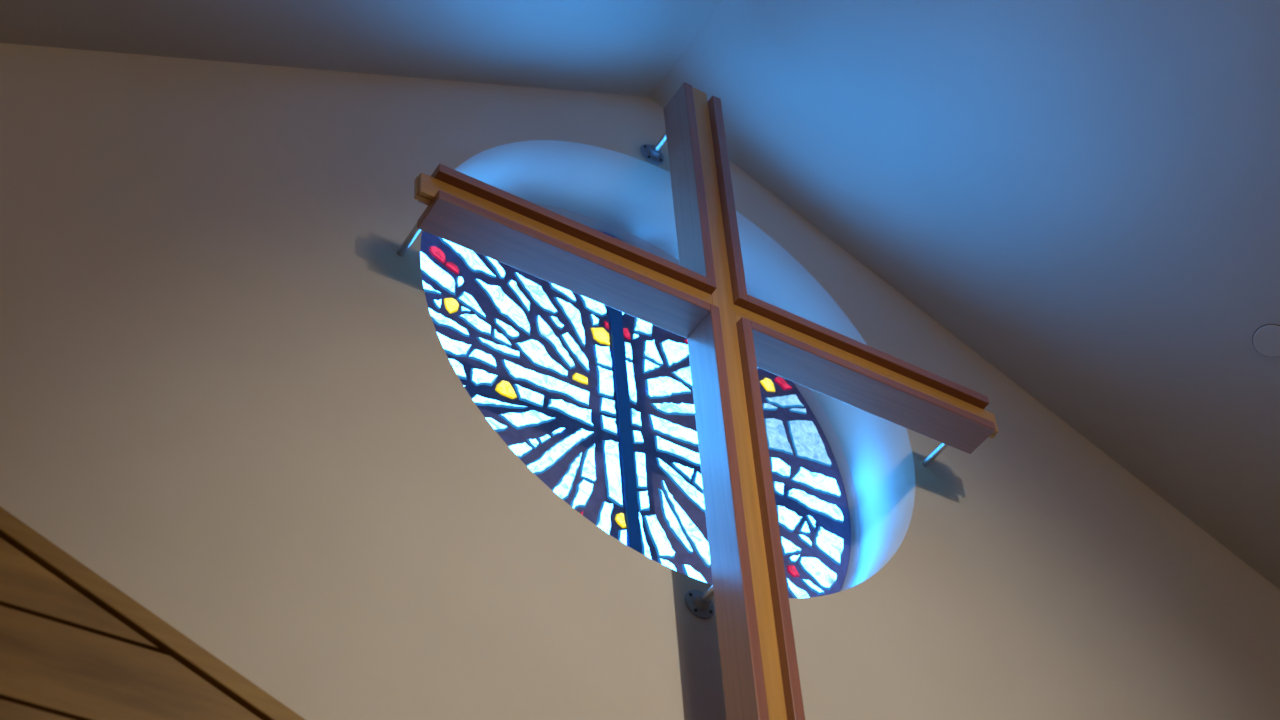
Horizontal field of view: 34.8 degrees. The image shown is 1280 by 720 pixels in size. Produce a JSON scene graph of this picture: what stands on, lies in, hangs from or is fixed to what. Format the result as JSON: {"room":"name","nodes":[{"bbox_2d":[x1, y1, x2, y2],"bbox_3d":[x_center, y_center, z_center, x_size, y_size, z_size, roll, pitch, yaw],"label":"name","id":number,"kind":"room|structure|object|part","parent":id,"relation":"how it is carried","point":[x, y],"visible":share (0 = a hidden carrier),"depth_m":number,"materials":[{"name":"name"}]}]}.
{"room":"house of worship","nodes":[
{"label":"house of worship","id":0,"kind":"room"},
{"bbox_2d":[0,43,1279,719],"bbox_3d":[0.161,1.937,5.330,12.400,7.993,0.460,22,-51,-24],"label":"wall","id":1,"kind":"structure","parent":0,"point":[229,394],"depth_m":6.16,"materials":[{"name":"paint"}]},
{"bbox_2d":[0,506,304,719],"bbox_3d":[-1.456,1.897,3.446,2.900,5.566,0.068,22,-51,-24],"label":"wood panelling","id":2,"kind":"object","parent":1,"relation":"attached to","point":[74,645],"visible":1,"depth_m":4.88,"materials":[{"name":"brown wood"}]},
{"bbox_2d":[397,223,420,255],"bbox_3d":[-0.694,-0.431,6.457,0.025,0.025,0.289,22,-51,-24],"label":"rod","id":3,"kind":"object","parent":1,"relation":"attached to","point":[415,231],"visible":0.4,"depth_m":6.49,"materials":[{"name":"silver metal"}]},
{"bbox_2d":[420,203,859,597],"bbox_3d":[-0.060,0.215,7.235,2.000,2.000,0.088,22,-51,-24],"label":"window","id":4,"kind":"structure","parent":1,"relation":"in","point":[595,399],"depth_m":7.25,"materials":[{"name":"multicoloured glass"}]},
{"bbox_3d":[-0.147,0.125,7.263,1.605,1.494,0.038,22,-51,-24],"label":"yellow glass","id":5,"kind":"part","parent":4,"relation":"part of","materials":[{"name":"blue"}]},
{"bbox_2d":[640,132,666,164],"bbox_3d":[0.120,-0.869,7.664,0.104,0.104,0.289,22,-51,-24],"label":"bracket","id":6,"kind":"object","parent":1,"relation":"attached to","point":[651,153],"visible":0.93,"depth_m":7.72,"materials":[{"name":"silver metal"}]},
{"bbox_3d":[0.120,-0.869,7.664,0.025,0.025,0.289,22,-51,-24],"label":"rod","id":7,"kind":"part","parent":6,"relation":"part of","materials":[{"name":"silver metal"}]},
{"bbox_2d":[414,82,997,719],"bbox_3d":[0.352,0.886,5.741,2.286,5.295,0.145,22,-51,-24],"label":"wooden cross","id":8,"kind":"object","parent":6,"relation":"attached to","point":[730,333],"visible":1,"depth_m":6.53,"materials":[{"name":"brown wood"}]},
{"bbox_2d":[685,585,713,619],"bbox_3d":[0.256,0.658,6.146,0.106,0.106,0.289,22,-51,-24],"label":"bracket","id":9,"kind":"object","parent":1,"relation":"attached to","point":[699,603],"visible":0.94,"depth_m":6.20,"materials":[{"name":"silver metal"}]},
{"bbox_3d":[0.256,0.658,6.146,0.025,0.025,0.289,22,-51,-24],"label":"rod","id":10,"kind":"part","parent":9,"relation":"part of","materials":[{"name":"silver metal"}]},
{"bbox_2d":[922,442,947,466],"bbox_3d":[1.107,0.287,7.315,0.025,0.025,0.289,22,-51,-24],"label":"rod","id":11,"kind":"object","parent":1,"relation":"attached to","point":[941,446],"visible":0.42,"depth_m":7.36,"materials":[{"name":"silver metal"}]},
{"bbox_2d":[0,0,1279,589],"bbox_3d":[2.969,-3.223,3.760,13.000,3.555,11.660,22,-51,-24],"label":"ceiling","id":12,"kind":"structure","parent":0,"point":[1084,195],"depth_m":7.65,"materials":[{"name":"paint"}]},
{"bbox_2d":[1252,324,1279,356],"bbox_3d":[2.379,-0.072,7.680,0.130,0.066,0.143,25,-52,-26],"label":"cover plate","id":13,"kind":"object","parent":12,"relation":"attached to","point":[1266,339],"visible":1,"depth_m":7.68,"materials":[{"name":"white plastic"}]}
]}

